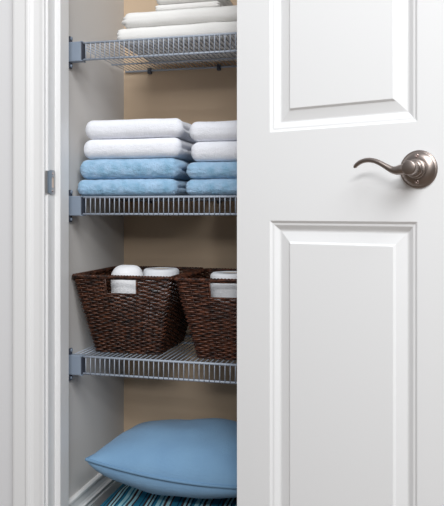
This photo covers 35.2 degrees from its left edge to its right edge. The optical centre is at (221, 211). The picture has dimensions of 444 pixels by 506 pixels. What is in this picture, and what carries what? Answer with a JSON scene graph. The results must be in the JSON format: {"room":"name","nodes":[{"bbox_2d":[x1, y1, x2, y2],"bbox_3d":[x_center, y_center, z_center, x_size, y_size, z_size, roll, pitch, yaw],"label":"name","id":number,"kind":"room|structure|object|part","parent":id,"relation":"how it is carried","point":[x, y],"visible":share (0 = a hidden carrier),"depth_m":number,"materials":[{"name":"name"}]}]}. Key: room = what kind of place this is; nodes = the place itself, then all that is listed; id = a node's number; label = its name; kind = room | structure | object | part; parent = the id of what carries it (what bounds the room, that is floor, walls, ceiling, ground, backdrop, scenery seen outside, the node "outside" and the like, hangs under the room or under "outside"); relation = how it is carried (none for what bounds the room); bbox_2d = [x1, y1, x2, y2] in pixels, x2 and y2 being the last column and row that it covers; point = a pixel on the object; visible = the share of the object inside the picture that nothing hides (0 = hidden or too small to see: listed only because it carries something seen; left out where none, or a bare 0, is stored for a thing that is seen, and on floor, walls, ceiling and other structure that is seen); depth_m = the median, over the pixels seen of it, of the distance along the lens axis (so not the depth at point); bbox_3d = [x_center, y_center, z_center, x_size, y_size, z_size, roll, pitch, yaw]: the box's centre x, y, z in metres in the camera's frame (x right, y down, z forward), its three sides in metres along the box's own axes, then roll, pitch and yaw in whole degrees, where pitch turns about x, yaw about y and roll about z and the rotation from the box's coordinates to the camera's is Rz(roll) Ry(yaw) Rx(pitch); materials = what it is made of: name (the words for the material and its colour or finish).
{"room":"linen closet","nodes":[
{"label":"linen closet","id":0,"kind":"room"},
{"bbox_2d":[0,0,11,505],"bbox_3d":[0.183,-0.350,1.527,4.400,2.440,0.080,0,0,14],"label":"wall","id":1,"kind":"structure","parent":0,"point":[5,5],"depth_m":1.66,"materials":[{"name":"white paint"}]},
{"bbox_2d":[12,0,68,505],"bbox_3d":[-0.433,-0.200,1.674,0.097,2.140,0.099,0,0,14],"label":"door frame","id":2,"kind":"structure","parent":1,"relation":"attached to","point":[28,16],"depth_m":1.64,"materials":[{"name":"white paint"}]},
{"bbox_3d":[-0.403,-0.070,1.648,0.004,0.058,0.039,0,0,19],"label":"strike plate","id":3,"kind":"part","parent":2,"relation":"part of","materials":[{"name":"silver metal"}]},
{"bbox_2d":[237,0,443,505],"bbox_3d":[0.218,-0.157,1.322,0.466,2.030,0.091,0,0,34],"label":"door","id":4,"kind":"structure","parent":1,"relation":"in","point":[340,103],"depth_m":1.33,"materials":[{"name":"white paint"}]},
{"bbox_3d":[0.288,-0.080,1.235,0.118,0.033,0.026,0,0,34],"label":"lever","id":5,"kind":"part","parent":4,"relation":"part of","materials":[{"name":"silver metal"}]},
{"bbox_2d":[69,0,123,498],"bbox_3d":[-0.379,-0.350,1.967,0.100,2.440,0.495,0,0,14],"label":"wall","id":6,"kind":"structure","parent":0,"point":[96,87],"depth_m":1.87,"materials":[{"name":"grey paint"}]},
{"bbox_2d":[69,473,121,505],"bbox_3d":[-0.335,0.794,1.904,0.016,0.152,0.395,0,0,14],"label":"baseboard","id":7,"kind":"structure","parent":6,"relation":"attached to","point":[98,489],"depth_m":1.88,"materials":[{"name":"white paint"}]},
{"bbox_2d":[124,0,236,431],"bbox_3d":[0.003,-0.350,2.073,0.588,2.440,0.100,0,0,14],"label":"wall","id":8,"kind":"structure","parent":0,"point":[194,95],"depth_m":2.06,"materials":[{"name":"beige paint"}]},
{"bbox_2d":[69,32,236,73],"bbox_3d":[-0.055,-0.399,1.847,0.588,0.080,0.367,0,0,14],"label":"wire shelf","id":9,"kind":"object","parent":8,"relation":"attached to","point":[77,50],"visible":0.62,"depth_m":1.74,"materials":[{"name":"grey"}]},
{"bbox_2d":[81,42,84,59],"bbox_3d":[-0.345,-0.399,1.743,0.003,0.043,0.022,0,0,14],"label":"shelf bracket","id":10,"kind":"object","parent":9,"relation":"attached to","point":[82,43],"depth_m":1.74,"materials":[{"name":"grey plastic"}]},
{"bbox_3d":[-0.098,-0.378,1.677,0.520,0.006,0.006,0,0,14],"label":"rail","id":11,"kind":"part","parent":9,"relation":"part of","materials":[{"name":"silver metal"}]},
{"bbox_3d":[-0.098,-0.420,1.678,0.520,0.006,0.006,0,0,14],"label":"rail","id":12,"kind":"part","parent":9,"relation":"part of","materials":[{"name":"silver metal"}]},
{"bbox_3d":[-0.036,-0.418,1.918,0.572,0.004,0.004,0,0,14],"label":"cross rail","id":13,"kind":"part","parent":9,"relation":"part of","materials":[{"name":"silver metal"}]},
{"bbox_2d":[116,21,236,64],"bbox_3d":[-0.013,-0.444,1.840,0.472,0.042,0.284,0,0,14],"label":"linens","id":14,"kind":"object","parent":9,"relation":"on","point":[231,26],"visible":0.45,"depth_m":1.75,"materials":[{"name":"white fabric"}]},
{"bbox_2d":[121,5,236,27],"bbox_3d":[-0.005,-0.484,1.839,0.458,0.040,0.272,0,0,14],"label":"linens","id":15,"kind":"object","parent":14,"relation":"on","point":[224,13],"visible":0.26,"depth_m":1.73,"materials":[{"name":"white fabric"}]},
{"bbox_2d":[155,1,222,10],"bbox_3d":[-0.058,-0.512,1.857,0.171,0.016,0.251,0,0,14],"label":"linens","id":16,"kind":"object","parent":15,"relation":"on","point":[207,4],"visible":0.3,"depth_m":1.74,"materials":[{"name":"white fabric"}]},
{"bbox_2d":[156,0,232,5],"bbox_3d":[-0.055,-0.538,1.851,0.180,0.035,0.254,0,0,14],"label":"linens","id":17,"kind":"object","parent":16,"relation":"on","point":[159,2],"visible":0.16,"depth_m":1.75,"materials":[{"name":"white fabric"}]},
{"bbox_3d":[-0.011,-0.418,2.018,0.572,0.006,0.006,0,0,14],"label":"rail","id":18,"kind":"part","parent":9,"relation":"part of","materials":[{"name":"silver metal"}]},
{"bbox_2d":[69,334,236,383],"bbox_3d":[-0.055,0.381,1.847,0.588,0.080,0.367,0,0,14],"label":"wire shelf","id":19,"kind":"object","parent":8,"relation":"attached to","point":[77,362],"visible":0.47,"depth_m":1.71,"materials":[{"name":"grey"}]},
{"bbox_2d":[81,357,84,374],"bbox_3d":[-0.345,0.381,1.743,0.003,0.043,0.022,0,0,14],"label":"shelf bracket","id":20,"kind":"object","parent":19,"relation":"attached to","point":[82,358],"depth_m":1.74,"materials":[{"name":"grey plastic"}]},
{"bbox_2d":[72,266,203,354],"bbox_3d":[-0.214,0.256,1.863,0.269,0.201,0.301,0,0,14],"label":"woven basket","id":21,"kind":"object","parent":19,"relation":"on","point":[171,331],"visible":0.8,"depth_m":1.75,"materials":[{"name":"brown wicker"}]},
{"bbox_2d":[111,264,144,347],"bbox_3d":[-0.245,0.243,1.817,0.086,0.214,0.087,0,0,14],"label":"rolled towel","id":22,"kind":"object","parent":21,"relation":"in","point":[117,286],"visible":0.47,"depth_m":1.78,"materials":[{"name":"white fabric"}]},
{"bbox_3d":[-0.174,0.300,1.876,0.097,0.099,0.097,0,0,-3],"label":"toilet roll","id":23,"kind":"object","parent":21,"relation":"in","visible":0},
{"bbox_2d":[143,267,178,306],"bbox_3d":[-0.163,0.201,1.873,0.097,0.099,0.097,0,0,-3],"label":"toilet roll","id":24,"kind":"object","parent":23,"relation":"on","point":[154,271],"visible":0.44,"depth_m":1.84,"materials":[{"name":"white paper"}]},
{"bbox_3d":[-0.098,0.401,1.677,0.520,0.006,0.006,0,0,14],"label":"rail","id":25,"kind":"part","parent":19,"relation":"part of","materials":[{"name":"silver metal"}]},
{"bbox_3d":[-0.098,0.360,1.678,0.520,0.006,0.006,0,0,14],"label":"rail","id":26,"kind":"part","parent":19,"relation":"part of","materials":[{"name":"silver metal"}]},
{"bbox_2d":[174,268,236,359],"bbox_3d":[0.058,0.257,1.791,0.291,0.200,0.306,0,0,14],"label":"woven basket","id":27,"kind":"object","parent":19,"relation":"on","point":[196,304],"visible":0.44,"depth_m":1.68,"materials":[{"name":"wicker"}]},
{"bbox_2d":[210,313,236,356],"bbox_3d":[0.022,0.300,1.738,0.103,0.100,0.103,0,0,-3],"label":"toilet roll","id":28,"kind":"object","parent":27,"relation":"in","point":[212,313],"visible":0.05,"depth_m":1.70,"materials":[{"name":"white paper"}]},
{"bbox_2d":[210,271,236,309],"bbox_3d":[0.022,0.200,1.738,0.103,0.100,0.103,0,0,-3],"label":"toilet roll","id":29,"kind":"object","parent":28,"relation":"on","point":[217,289],"visible":0.3,"depth_m":1.69,"materials":[{"name":"white paper"}]},
{"bbox_2d":[69,190,236,221],"bbox_3d":[-0.055,-0.015,1.847,0.588,0.080,0.367,0,0,14],"label":"wire shelf","id":30,"kind":"object","parent":8,"relation":"attached to","point":[77,204],"visible":0.6,"depth_m":1.72,"materials":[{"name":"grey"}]},
{"bbox_2d":[81,197,84,214],"bbox_3d":[-0.345,-0.015,1.743,0.003,0.043,0.022,0,0,14],"label":"shelf bracket","id":31,"kind":"object","parent":30,"relation":"attached to","point":[82,198],"depth_m":1.74,"materials":[{"name":"grey plastic"}]},
{"bbox_2d":[78,179,191,195],"bbox_3d":[-0.204,-0.061,1.881,0.271,0.044,0.304,0,0,14],"label":"towel","id":32,"kind":"object","parent":30,"relation":"on","point":[103,187],"visible":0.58,"depth_m":1.74,"materials":[{"name":"blue fabric"}]},
{"bbox_2d":[80,158,191,180],"bbox_3d":[-0.200,-0.109,1.882,0.277,0.053,0.304,0,0,14],"label":"towel","id":33,"kind":"object","parent":32,"relation":"on","point":[159,168],"visible":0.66,"depth_m":1.74,"materials":[{"name":"blue fabric"}]},
{"bbox_2d":[84,138,197,162],"bbox_3d":[-0.193,-0.159,1.882,0.261,0.051,0.302,0,0,14],"label":"towel","id":34,"kind":"object","parent":33,"relation":"on","point":[139,148],"visible":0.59,"depth_m":1.74,"materials":[{"name":"white fabric"}]},
{"bbox_2d":[85,118,196,143],"bbox_3d":[-0.189,-0.209,1.883,0.262,0.050,0.302,0,0,14],"label":"towel","id":35,"kind":"object","parent":34,"relation":"on","point":[177,128],"visible":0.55,"depth_m":1.74,"materials":[{"name":"white fabric"}]},
{"bbox_3d":[-0.098,0.005,1.677,0.520,0.006,0.006,0,0,14],"label":"rail","id":36,"kind":"part","parent":30,"relation":"part of","materials":[{"name":"silver metal"}]},
{"bbox_3d":[-0.098,-0.036,1.678,0.520,0.006,0.006,0,0,14],"label":"rail","id":37,"kind":"part","parent":30,"relation":"part of","materials":[{"name":"silver metal"}]},
{"bbox_3d":[-0.036,-0.034,1.918,0.572,0.004,0.004,0,0,14],"label":"cross rail","id":38,"kind":"part","parent":30,"relation":"part of","materials":[{"name":"silver metal"}]},
{"bbox_3d":[-0.011,-0.034,2.018,0.572,0.006,0.006,0,0,14],"label":"rail","id":39,"kind":"part","parent":30,"relation":"part of","materials":[{"name":"silver metal"}]},
{"bbox_2d":[186,178,236,195],"bbox_3d":[0.076,-0.060,1.801,0.282,0.042,0.302,0,0,14],"label":"towel","id":40,"kind":"object","parent":30,"relation":"on","point":[194,187],"visible":0.28,"depth_m":1.68,"materials":[{"name":"blue fabric"}]},
{"bbox_2d":[187,162,236,178],"bbox_3d":[0.076,-0.101,1.801,0.274,0.042,0.303,0,0,14],"label":"towel","id":41,"kind":"object","parent":40,"relation":"on","point":[195,170],"visible":0.35,"depth_m":1.68,"materials":[{"name":"blue fabric"}]},
{"bbox_2d":[191,141,236,161],"bbox_3d":[0.079,-0.146,1.802,0.254,0.050,0.302,0,0,14],"label":"towel","id":42,"kind":"object","parent":41,"relation":"on","point":[225,151],"visible":0.28,"depth_m":1.68,"materials":[{"name":"white fabric"}]},
{"bbox_2d":[189,121,236,141],"bbox_3d":[0.076,-0.196,1.805,0.264,0.050,0.302,0,0,14],"label":"towel","id":43,"kind":"object","parent":42,"relation":"on","point":[200,131],"visible":0.19,"depth_m":1.68,"materials":[{"name":"white fabric"}]},
{"bbox_3d":[-0.260,0.895,-0.212,4.400,0.050,4.660,0,0,14],"label":"floor","id":44,"kind":"structure","parent":0,"visible":0},
{"bbox_2d":[100,484,236,505],"bbox_3d":[-0.042,0.793,1.832,0.532,0.154,0.350,0,0,14],"label":"rug","id":45,"kind":"object","parent":44,"relation":"on","point":[125,495],"visible":0.34,"depth_m":1.76,"materials":[{"name":"fabric"}]},
{"bbox_2d":[85,418,236,498],"bbox_3d":[-0.066,0.633,1.828,0.463,0.177,0.368,0,0,14],"label":"pillow","id":46,"kind":"object","parent":45,"relation":"on","point":[194,458],"visible":0.76,"depth_m":1.69,"materials":[{"name":"fabric"}]}
]}

